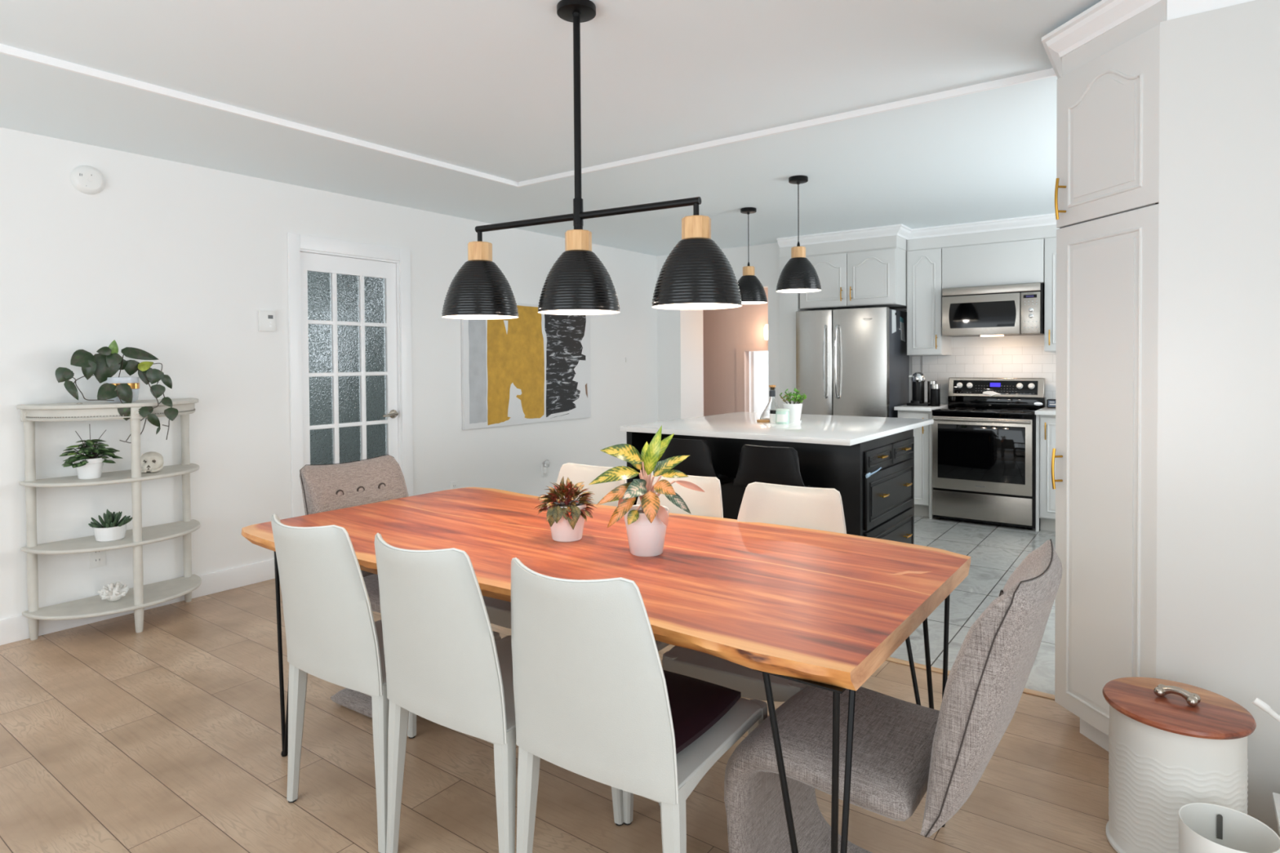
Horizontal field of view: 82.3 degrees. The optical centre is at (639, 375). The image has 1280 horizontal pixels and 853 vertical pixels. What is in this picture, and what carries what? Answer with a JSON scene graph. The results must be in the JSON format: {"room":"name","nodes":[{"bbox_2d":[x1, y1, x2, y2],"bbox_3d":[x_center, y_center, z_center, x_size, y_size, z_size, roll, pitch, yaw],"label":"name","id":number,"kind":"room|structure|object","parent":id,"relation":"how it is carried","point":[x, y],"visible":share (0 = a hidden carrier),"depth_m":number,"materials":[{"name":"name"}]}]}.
{"room":"dining room","nodes":[
{"label":"dining room","id":0,"kind":"room"},
{"bbox_2d":[0,127,657,619],"bbox_3d":[-2.294,-0.003,4.523,0.120,2.495,8.217,0,1,36],"label":"wall","id":1,"kind":"structure","parent":0,"point":[176,263],"depth_m":4.17,"materials":[{"name":"white paint"}]},
{"bbox_2d":[70,164,105,194],"bbox_3d":[-2.788,-0.992,3.707,0.038,0.144,0.144,0,1,36],"label":"smoke detector","id":2,"kind":"object","parent":1,"relation":"attached to","point":[87,180],"visible":1,"depth_m":3.69,"materials":[{"name":"white plastic"}]},
{"bbox_2d":[88,551,106,568],"bbox_3d":[-2.783,0.927,3.757,0.007,0.114,0.070,0,1,36],"label":"wall outlet","id":3,"kind":"object","parent":1,"relation":"attached to","point":[96,559],"visible":0.73,"depth_m":3.75,"materials":[{"name":"white plastic"}]},
{"bbox_2d":[94,551,101,555],"bbox_3d":[-2.780,0.907,3.755,0.001,0.026,0.028,0,1,36],"label":"socket","id":4,"kind":"object","parent":3,"relation":"attached to","point":[99,553],"depth_m":3.76,"materials":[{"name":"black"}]},
{"bbox_2d":[94,557,101,564],"bbox_3d":[-2.780,0.951,3.756,0.001,0.026,0.028,0,1,36],"label":"socket","id":5,"kind":"object","parent":3,"relation":"attached to","point":[97,560],"depth_m":3.76,"materials":[{"name":"white plastic"}]},
{"bbox_2d":[257,310,275,331],"bbox_3d":[-2.262,-0.330,4.442,0.024,0.125,0.097,0,1,36],"label":"thermostat","id":6,"kind":"object","parent":1,"relation":"attached to","point":[266,319],"visible":1,"depth_m":4.43,"materials":[{"name":"white plastic"}]},
{"bbox_2d":[0,480,626,645],"bbox_3d":[-2.198,1.183,4.550,0.014,0.120,8.090,0,1,36],"label":"baseboard","id":7,"kind":"structure","parent":1,"relation":"attached to","point":[15,628],"depth_m":4.12,"materials":[{"name":"white paint"}]},
{"bbox_2d":[300,251,398,515],"bbox_3d":[-1.935,0.217,4.937,0.090,2.018,0.722,0,1,36],"label":"door","id":8,"kind":"structure","parent":1,"relation":"in","point":[349,352],"depth_m":4.93,"materials":[{"name":"white paint"}]},
{"bbox_2d":[287,232,413,517],"bbox_3d":[-1.962,0.169,4.962,0.136,2.130,0.895,0,1,36],"label":"door frame","id":9,"kind":"structure","parent":1,"relation":"attached to","point":[295,242],"depth_m":4.85,"materials":[{"name":"white paint"}]},
{"bbox_2d":[450,480,457,489],"bbox_3d":[-1.423,0.869,5.610,0.007,0.114,0.070,0,1,36],"label":"wall outlet","id":10,"kind":"object","parent":1,"relation":"attached to","point":[454,485],"visible":0.47,"depth_m":5.61,"materials":[{"name":"white plastic"}]},
{"bbox_2d":[461,302,591,430],"bbox_3d":[-0.921,-0.100,6.264,0.031,1.013,1.512,0,1,36],"label":"abstract painting","id":11,"kind":"object","parent":1,"relation":"attached to","point":[533,366],"visible":0.8,"depth_m":6.18,"materials":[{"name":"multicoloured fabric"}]},
{"bbox_2d":[542,463,547,477],"bbox_3d":[-0.833,0.830,6.412,0.007,0.114,0.070,0,1,36],"label":"wall outlet","id":12,"kind":"object","parent":1,"relation":"attached to","point":[544,474],"visible":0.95,"depth_m":6.39,"materials":[{"name":"white plastic"}]},
{"bbox_2d":[543,459,550,473],"bbox_3d":[-0.811,0.796,6.395,0.050,0.119,0.046,0,1,36],"label":"night light","id":13,"kind":"object","parent":1,"relation":"attached to","point":[547,462],"visible":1,"depth_m":6.38,"materials":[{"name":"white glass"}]},
{"bbox_2d":[0,0,1101,256],"bbox_3d":[0.050,-1.258,4.574,7.585,0.100,11.120,0,1,36],"label":"ceiling","id":14,"kind":"structure","parent":0,"point":[486,86],"depth_m":3.17,"materials":[{"name":"white paint"}]},
{"bbox_2d":[0,43,519,191],"bbox_3d":[-2.334,-1.157,2.704,0.165,0.002,5.040,0,1,36],"label":"molding","id":15,"kind":"structure","parent":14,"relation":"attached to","point":[6,62],"depth_m":3.30,"materials":[{"name":"white paint"}]},
{"bbox_2d":[441,0,742,319],"bbox_3d":[-0.202,-0.700,2.379,1.117,0.988,0.267,0,1,30],"label":"chandelier","id":16,"kind":"object","parent":14,"relation":"hanging from","point":[696,274],"visible":1,"depth_m":2.31,"materials":[{"name":"black metal"}]},
{"bbox_2d":[737,207,767,304],"bbox_3d":[0.801,-0.882,5.403,0.272,0.693,0.272,0,1,36],"label":"pendant lamp","id":17,"kind":"object","parent":14,"relation":"hanging from","point":[752,291],"visible":0.82,"depth_m":5.33,"materials":[{"name":"black metal"}]},
{"bbox_2d":[518,67,1056,186],"bbox_3d":[0.999,-1.205,3.369,4.387,0.030,0.018,0,1,36],"label":"trim","id":18,"kind":"structure","parent":14,"relation":"attached to","point":[1048,73],"depth_m":3.46,"materials":[{"name":"white paint"}]},
{"bbox_2d":[776,175,821,293],"bbox_3d":[0.973,-0.866,4.496,0.272,0.693,0.272,0,1,36],"label":"pendant lamp","id":19,"kind":"object","parent":14,"relation":"hanging from","point":[798,275],"visible":1,"depth_m":4.43,"materials":[{"name":"black metal"}]},
{"bbox_2d":[0,515,1117,852],"bbox_3d":[0.068,1.276,4.620,7.585,0.100,11.120,0,1,36],"label":"floor","id":20,"kind":"structure","parent":0,"point":[165,737],"depth_m":2.39,"materials":[{"name":"brown wood"}]},
{"bbox_2d":[16,397,201,640],"bbox_3d":[-2.584,0.698,3.693,0.368,1.128,0.770,0,1,36],"label":"shelf","id":21,"kind":"object","parent":20,"relation":"on","point":[140,597],"visible":0.96,"depth_m":3.58,"materials":[{"name":"beige wood"}]},
{"bbox_2d":[59,423,123,479],"bbox_3d":[-2.683,0.369,3.576,0.214,0.265,0.256,0,1,36],"label":"potted peperomia","id":22,"kind":"object","parent":21,"relation":"on","point":[89,465],"visible":1,"depth_m":3.54,"materials":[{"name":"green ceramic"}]},
{"bbox_2d":[73,457,104,479],"bbox_3d":[-2.684,0.451,3.572,0.124,0.100,0.124,0,1,36],"label":"pot","id":23,"kind":"object","parent":22,"relation":"attached to","point":[92,469],"depth_m":3.53,"materials":[{"name":"white ceramic"}]},
{"bbox_2d":[88,509,132,542],"bbox_3d":[-2.617,0.737,3.632,0.154,0.156,0.174,0,1,36],"label":"potted succulent","id":24,"kind":"object","parent":21,"relation":"on","point":[112,529],"visible":1,"depth_m":3.60,"materials":[{"name":"green plant"}]},
{"bbox_2d":[93,522,126,542],"bbox_3d":[-2.628,0.779,3.634,0.134,0.072,0.134,0,1,36],"label":"pot","id":25,"kind":"object","parent":24,"relation":"attached to","point":[103,532],"depth_m":3.59,"materials":[{"name":"white ceramic"}]},
{"bbox_2d":[97,581,128,601],"bbox_3d":[-2.620,1.076,3.649,0.135,0.097,0.124,0,1,36],"label":"coral","id":26,"kind":"object","parent":21,"relation":"on","point":[113,593],"visible":1,"depth_m":3.63,"materials":[{"name":"white"}]},
{"bbox_2d":[55,339,178,443],"bbox_3d":[-2.577,0.077,3.618,0.482,0.506,0.278,-1,1,-37],"label":"trailing plant","id":27,"kind":"object","parent":21,"relation":"on","point":[105,364],"visible":1,"depth_m":3.61,"materials":[{"name":"green plant"}]},
{"bbox_2d":[140,451,164,472],"bbox_3d":[-2.518,0.445,3.774,0.130,0.102,0.116,0,1,36],"label":"skull","id":28,"kind":"object","parent":21,"relation":"on","point":[152,462],"visible":0.91,"depth_m":3.74,"materials":[{"name":"white ceramic"}]},
{"bbox_2d":[299,454,408,718],"bbox_3d":[-0.974,0.808,2.906,0.655,0.913,0.450,0,1,34],"label":"chair","id":29,"kind":"object","parent":20,"relation":"on","point":[332,486],"visible":0.23,"depth_m":2.96,"materials":[{"name":"beige fabric"}]},
{"bbox_2d":[271,513,501,852],"bbox_3d":[-0.780,0.831,2.210,0.454,0.889,0.592,0,1,33],"label":"dining chair","id":30,"kind":"object","parent":20,"relation":"on","point":[333,636],"visible":0.73,"depth_m":1.97,"materials":[{"name":"white plastic"}]},
{"bbox_2d":[374,533,623,852],"bbox_3d":[-0.398,0.833,1.960,0.454,0.889,0.592,0,1,34],"label":"dining chair","id":31,"kind":"object","parent":20,"relation":"on","point":[445,664],"visible":0.84,"depth_m":1.73,"materials":[{"name":"white plastic"}]},
{"bbox_2d":[482,462,626,628],"bbox_3d":[-0.320,0.817,2.811,0.454,0.889,0.592,0,1,34],"label":"dining chair","id":32,"kind":"object","parent":20,"relation":"on","point":[499,611],"visible":0.1,"depth_m":2.99,"materials":[{"name":"white"}]},
{"bbox_2d":[241,487,970,852],"bbox_3d":[-0.209,0.892,2.305,2.121,0.754,1.117,0,1,36],"label":"dining table","id":33,"kind":"object","parent":20,"relation":"on","point":[824,610],"visible":0.68,"depth_m":1.95,"materials":[{"name":"brown wood"}]},
{"bbox_2d":[534,476,595,542],"bbox_3d":[-0.231,0.415,2.308,0.195,0.200,0.184,-1,1,-30],"label":"plant","id":34,"kind":"object","parent":33,"relation":"on","point":[566,517],"visible":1,"depth_m":2.27,"materials":[{"name":"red plant"}]},
{"bbox_2d":[588,425,704,556],"bbox_3d":[0.025,0.330,2.106,0.244,0.374,0.266,0,1,26],"label":"variegated plant","id":35,"kind":"object","parent":33,"relation":"on","point":[646,522],"visible":1,"depth_m":2.08,"materials":[{"name":"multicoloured plant"}]},
{"bbox_2d":[511,557,767,852],"bbox_3d":[-0.015,0.835,1.722,0.454,0.889,0.592,0,1,33],"label":"dining chair","id":36,"kind":"object","parent":20,"relation":"on","point":[592,701],"visible":0.92,"depth_m":1.50,"materials":[{"name":"white"}]},
{"bbox_2d":[662,670,741,754],"bbox_3d":[0.026,0.792,1.767,0.343,0.041,0.343,0,1,36],"label":"seat cushion","id":37,"kind":"object","parent":36,"relation":"on","point":[696,705],"visible":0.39,"depth_m":1.73,"materials":[{"name":"black fabric"}]},
{"bbox_2d":[635,471,723,651],"bbox_3d":[0.025,0.819,2.558,0.454,0.889,0.592,0,1,35],"label":"dining chair","id":38,"kind":"object","parent":20,"relation":"on","point":[708,503],"visible":0.15,"depth_m":2.71,"materials":[{"name":"white plastic"}]},
{"bbox_2d":[659,437,734,484],"bbox_3d":[0.346,0.793,4.290,0.430,0.876,0.401,0,1,35],"label":"bar stool","id":39,"kind":"object","parent":20,"relation":"on","point":[699,463],"visible":0.41,"depth_m":4.10,"materials":[{"name":"black leather"}]},
{"bbox_2d":[658,481,846,806],"bbox_3d":[0.397,0.822,2.284,0.454,0.889,0.592,0,1,31],"label":"dining chair","id":40,"kind":"object","parent":20,"relation":"on","point":[809,508],"visible":0.27,"depth_m":2.39,"materials":[{"name":"white"}]},
{"bbox_2d":[626,429,914,544],"bbox_3d":[0.859,0.776,4.541,1.418,0.891,1.236,0,1,36],"label":"kitchen island","id":41,"kind":"object","parent":20,"relation":"on","point":[881,505],"depth_m":4.09,"materials":[{"name":"black paint"}]},
{"bbox_2d":[620,411,933,445],"bbox_3d":[0.907,0.313,4.635,1.431,0.030,1.526,0,1,36],"label":"island countertop","id":42,"kind":"structure","parent":41,"relation":"on","point":[843,430],"depth_m":4.31,"materials":[{"name":"white stone"}]},
{"bbox_2d":[756,419,769,422],"bbox_3d":[0.790,0.291,4.688,0.084,0.014,0.084,0,1,36],"label":"wooden coaster","id":43,"kind":"object","parent":42,"relation":"on","point":[757,420],"visible":1,"depth_m":4.66,"materials":[{"name":"brown wood"}]},
{"bbox_2d":[760,385,779,419],"bbox_3d":[0.864,0.178,4.779,0.164,0.232,0.164,0,1,36],"label":"glass decanter","id":44,"kind":"object","parent":42,"relation":"on","point":[772,404],"visible":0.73,"depth_m":4.76,"materials":[{"name":"clear glass"}]},
{"bbox_2d":[769,409,776,422],"bbox_3d":[0.855,0.260,4.658,0.060,0.077,0.060,0,1,36],"label":"jar","id":45,"kind":"object","parent":42,"relation":"on","point":[772,412],"visible":0.62,"depth_m":4.63,"materials":[{"name":"glass"}]},
{"bbox_2d":[775,408,789,423],"bbox_3d":[0.890,0.254,4.570,0.084,0.090,0.084,0,1,36],"label":"candle jar","id":46,"kind":"object","parent":42,"relation":"on","point":[782,415],"visible":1,"depth_m":4.53,"materials":[{"name":"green glass"}]},
{"bbox_2d":[779,387,806,422],"bbox_3d":[0.980,0.188,4.692,0.142,0.218,0.146,-1,1,-24],"label":"succulent","id":47,"kind":"object","parent":42,"relation":"on","point":[795,409],"visible":0.98,"depth_m":4.64,"materials":[{"name":"green plant"}]},
{"bbox_2d":[782,402,802,421],"bbox_3d":[0.975,0.238,4.686,0.128,0.118,0.128,0,1,36],"label":"pot","id":48,"kind":"object","parent":47,"relation":"attached to","point":[795,409],"depth_m":4.64,"materials":[{"name":"white ceramic"}]},
{"bbox_2d":[733,444,821,488],"bbox_3d":[0.749,0.798,3.901,0.430,0.876,0.401,0,1,35],"label":"bar stool","id":49,"kind":"object","parent":20,"relation":"on","point":[758,464],"visible":0.38,"depth_m":3.73,"materials":[{"name":"black leather"}]},
{"bbox_2d":[779,246,906,408],"bbox_3d":[1.891,0.041,6.692,1.058,2.270,0.675,0,1,36],"label":"tall cabinet","id":50,"kind":"object","parent":20,"relation":"on","point":[871,277],"visible":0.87,"depth_m":6.40,"materials":[{"name":"white paint"}]},
{"bbox_2d":[795,306,909,417],"bbox_3d":[1.906,0.299,6.597,0.814,1.758,0.721,0,1,36],"label":"refrigerator","id":51,"kind":"object","parent":20,"relation":"on","point":[850,362],"visible":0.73,"depth_m":6.33,"materials":[{"name":"grey metal"}]},
{"bbox_2d":[891,309,896,333],"bbox_3d":[2.178,-0.460,6.272,0.010,0.202,0.115,0,1,36],"label":"paper","id":52,"kind":"object","parent":51,"relation":"attached to","point":[893,312],"visible":1,"depth_m":6.28,"materials":[{"name":"white paper"}]},
{"bbox_2d":[898,316,905,342],"bbox_3d":[2.314,-0.405,6.456,0.010,0.215,0.180,0,1,36],"label":"notepad","id":53,"kind":"object","parent":51,"relation":"attached to","point":[901,328],"visible":1,"depth_m":6.46,"materials":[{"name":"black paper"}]},
{"bbox_2d":[724,538,1062,852],"bbox_3d":[0.564,0.820,1.646,0.655,0.913,0.450,0,1,36],"label":"chair","id":54,"kind":"object","parent":20,"relation":"on","point":[902,750],"visible":0.96,"depth_m":1.52,"materials":[{"name":"beige fabric"}]},
{"bbox_2d":[897,410,933,519],"bbox_3d":[2.446,0.733,6.327,0.285,0.892,0.609,0,1,36],"label":"base cabinet","id":55,"kind":"object","parent":20,"relation":"on","point":[923,488],"visible":0.48,"depth_m":6.08,"materials":[{"name":"white paint"}]},
{"bbox_2d":[893,404,947,411],"bbox_3d":[2.439,0.272,6.314,0.300,0.029,0.624,0,1,36],"label":"countertop","id":56,"kind":"structure","parent":55,"relation":"on","point":[904,407],"depth_m":6.09,"materials":[{"name":"white stone"}]},
{"bbox_2d":[906,372,937,406],"bbox_3d":[2.440,0.114,6.311,0.208,0.287,0.265,0,1,36],"label":"coffee machine","id":57,"kind":"object","parent":56,"relation":"on","point":[918,379],"visible":0.9,"depth_m":6.28,"materials":[{"name":"black plastic"}]},
{"bbox_2d":[910,400,921,403],"bbox_3d":[2.361,0.226,6.262,0.090,0.020,0.090,0,1,36],"label":"drip tray","id":58,"kind":"object","parent":57,"relation":"on","point":[911,402],"depth_m":6.22,"materials":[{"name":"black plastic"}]},
{"bbox_2d":[929,383,940,406],"bbox_3d":[2.489,0.165,6.179,0.081,0.188,0.081,0,1,36],"label":"milk frother","id":59,"kind":"object","parent":56,"relation":"on","point":[935,388],"visible":1,"depth_m":6.15,"materials":[{"name":"black plastic"}]},
{"bbox_2d":[886,657,1054,700],"bbox_3d":[0.613,1.239,3.559,3.110,0.005,0.040,0,1,36],"label":"trim","id":60,"kind":"structure","parent":20,"relation":"on","point":[1026,691],"depth_m":3.08,"materials":[{"name":"brown wood"}]},
{"bbox_2d":[931,377,1046,528],"bbox_3d":[2.853,0.603,5.994,0.745,1.158,0.660,0,1,36],"label":"range","id":61,"kind":"object","parent":20,"relation":"on","point":[984,446],"visible":0.99,"depth_m":5.80,"materials":[{"name":"silver metal"}]},
{"bbox_2d":[932,406,1039,419],"bbox_3d":[2.850,0.300,5.987,0.745,0.048,0.567,0,1,36],"label":"cooktop","id":62,"kind":"object","parent":61,"relation":"in","point":[965,412],"depth_m":5.84,"materials":[{"name":"black glass"}]},
{"bbox_2d":[982,391,1000,395],"bbox_3d":[2.955,0.153,6.154,0.143,0.044,0.014,0,1,36],"label":"spoon rest","id":63,"kind":"object","parent":61,"relation":"on","point":[989,393],"visible":1,"depth_m":6.15,"materials":[{"name":"white ceramic"}]},
{"bbox_2d":[1035,414,1055,531],"bbox_3d":[3.917,0.742,5.248,1.846,0.892,0.609,0,1,36],"label":"base cabinet","id":64,"kind":"object","parent":20,"relation":"on","point":[1045,424],"visible":0.13,"depth_m":5.55,"materials":[{"name":"white paint"}]},
{"bbox_2d":[1035,406,1055,415],"bbox_3d":[3.913,0.281,5.232,1.858,0.029,0.624,0,1,36],"label":"countertop","id":65,"kind":"structure","parent":64,"relation":"on","point":[1045,411],"depth_m":5.51,"materials":[{"name":"white stone"}]},
{"bbox_2d":[1046,399,1055,408],"bbox_3d":[3.343,0.225,5.863,0.145,0.068,0.082,0,1,36],"label":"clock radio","id":66,"kind":"object","parent":65,"relation":"on","point":[1051,403],"visible":0.48,"depth_m":5.86,"materials":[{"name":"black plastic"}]},
{"bbox_2d":[1051,0,1167,751],"bbox_3d":[1.752,0.036,2.425,0.658,2.435,0.720,0,1,36],"label":"pantry cabinet","id":67,"kind":"object","parent":20,"relation":"on","point":[1107,187],"visible":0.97,"depth_m":2.34,"materials":[{"name":"white paint"}]},
{"bbox_2d":[1041,0,1160,78],"bbox_3d":[1.788,-1.138,2.087,0.531,0.075,1.583,-1,1,-26],"label":"crown molding","id":68,"kind":"structure","parent":67,"relation":"attached to","point":[1104,15],"depth_m":2.39,"materials":[{"name":"white paint"}]},
{"bbox_2d":[1102,676,1256,852],"bbox_3d":[1.416,1.046,1.938,0.327,0.439,0.327,0,1,11],"label":"bin","id":69,"kind":"object","parent":20,"relation":"on","point":[1173,745],"visible":0.84,"depth_m":1.85,"materials":[{"name":"white metal"}]},
{"bbox_2d":[1177,803,1279,852],"bbox_3d":[1.330,1.145,1.656,0.183,0.252,0.183,0,1,36],"label":"waste bin","id":70,"kind":"object","parent":20,"relation":"on","point":[1203,828],"visible":1,"depth_m":1.71,"materials":[{"name":"white metal"}]},
{"bbox_2d":[1271,792,1279,837],"bbox_3d":[1.719,1.181,1.731,0.325,0.172,0.240,0,1,36],"label":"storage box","id":71,"kind":"object","parent":20,"relation":"on","point":[1275,797],"visible":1,"depth_m":1.87,"materials":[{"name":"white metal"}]},
{"bbox_2d":[1252,697,1279,722],"bbox_3d":[1.663,0.948,1.784,0.273,0.293,0.105,0,1,36],"label":"scoop","id":72,"kind":"object","parent":71,"relation":"on","point":[1264,707],"visible":1,"depth_m":1.81,"materials":[{"name":"white plastic"}]},
{"bbox_2d":[656,254,703,422],"bbox_3d":[0.390,-0.083,7.930,0.415,2.495,0.453,0,1,36],"label":"wall","id":73,"kind":"structure","parent":0,"point":[680,352],"depth_m":7.74,"materials":[{"name":"white paint"}]},
{"bbox_2d":[702,287,768,416],"bbox_3d":[0.993,-0.103,8.760,3.965,2.495,0.100,0,1,36],"label":"wall","id":74,"kind":"structure","parent":0,"point":[725,331],"depth_m":8.66,"materials":[{"name":"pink paint"}]},
{"bbox_2d":[736,346,768,412],"bbox_3d":[1.485,0.414,8.340,0.870,1.470,0.015,0,1,36],"label":"door frame","id":75,"kind":"structure","parent":74,"relation":"attached to","point":[740,352],"depth_m":8.54,"materials":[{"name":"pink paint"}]},
{"bbox_2d":[751,351,768,412],"bbox_3d":[1.522,0.164,8.887,0.040,1.950,0.680,0,1,36],"label":"hall door","id":76,"kind":"structure","parent":74,"relation":"in","point":[759,359],"depth_m":8.72,"materials":[{"name":"white paint"}]},
{"bbox_2d":[763,324,768,340],"bbox_3d":[1.449,-0.490,8.283,0.090,0.180,0.115,0,1,36],"label":"sconce","id":77,"kind":"object","parent":74,"relation":"attached to","point":[766,327],"visible":0.45,"depth_m":8.24,"materials":[{"name":"beige"}]},
{"bbox_2d":[720,244,768,288],"bbox_3d":[0.856,-1.091,7.359,1.001,0.465,0.123,0,1,36],"label":"wall","id":78,"kind":"structure","parent":0,"point":[738,257],"depth_m":7.12,"materials":[{"name":"white paint"}]},
{"bbox_2d":[749,351,751,412],"bbox_3d":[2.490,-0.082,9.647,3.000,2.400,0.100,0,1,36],"label":"door frame","id":79,"kind":"structure","parent":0,"point":[749,351],"depth_m":10.28,"materials":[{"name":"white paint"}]},
{"bbox_2d":[767,242,779,407],"bbox_3d":[1.476,-0.078,7.195,0.204,2.495,0.553,0,1,36],"label":"wall","id":80,"kind":"structure","parent":0,"point":[773,249],"depth_m":6.99,"materials":[{"name":"white paint"}]},
{"bbox_2d":[776,213,1056,247],"bbox_3d":[2.952,-1.209,5.672,3.963,0.078,0.351,0,1,36],"label":"crown molding","id":81,"kind":"structure","parent":80,"relation":"attached to","point":[901,230],"depth_m":6.15,"materials":[{"name":"white paint"}]},
{"bbox_2d":[894,239,1056,404],"bbox_3d":[3.288,-0.071,6.140,3.965,2.495,0.110,0,1,36],"label":"wall","id":82,"kind":"structure","parent":0,"point":[1019,362],"depth_m":6.28,"materials":[{"name":"white tile"}]},
{"bbox_2d":[779,224,1059,257],"bbox_3d":[3.069,-1.165,5.831,3.963,0.172,0.625,0,1,36],"label":"trim","id":83,"kind":"structure","parent":82,"relation":"attached to","point":[1046,231],"depth_m":6.18,"materials":[{"name":"white paint"}]},
{"bbox_2d":[906,247,951,355],"bbox_3d":[2.518,-0.636,6.393,0.290,0.915,0.390,0,1,36],"label":"upper cabinet","id":84,"kind":"object","parent":82,"relation":"attached to","point":[924,266],"visible":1,"depth_m":6.26,"materials":[{"name":"white paint"}]},
{"bbox_2d":[942,238,1044,288],"bbox_3d":[2.954,-0.912,6.092,0.761,0.358,0.349,0,1,36],"label":"upper cabinet","id":85,"kind":"object","parent":82,"relation":"attached to","point":[1019,261],"visible":0.96,"depth_m":5.94,"materials":[{"name":"white paint"}]},
{"bbox_2d":[942,282,1044,337],"bbox_3d":[2.934,-0.523,6.056,0.736,0.407,0.423,0,1,36],"label":"microwave","id":86,"kind":"object","parent":85,"relation":"attached to","point":[1011,309],"visible":1,"depth_m":5.88,"materials":[{"name":"silver metal"}]},
{"bbox_2d":[1044,236,1056,351],"bbox_3d":[3.987,-0.634,5.314,1.825,0.900,0.390,0,1,36],"label":"upper cabinet","id":87,"kind":"object","parent":82,"relation":"attached to","point":[1050,282],"visible":0.14,"depth_m":5.70,"materials":[{"name":"white paint"}]},
{"bbox_2d":[1155,0,1279,833],"bbox_3d":[1.948,0.118,1.850,1.047,2.289,0.025,0,1,36],"label":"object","id":88,"kind":"structure","parent":0,"point":[1218,629],"depth_m":2.06,"materials":[{"name":"white paint"}]},
{"bbox_2d":[1167,0,1253,20],"bbox_3d":[1.951,-1.099,1.830,1.030,0.146,0.020,0,1,36],"label":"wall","id":89,"kind":"structure","parent":88,"relation":"attached to","point":[1175,8],"depth_m":2.09,"materials":[{"name":"white paint"}]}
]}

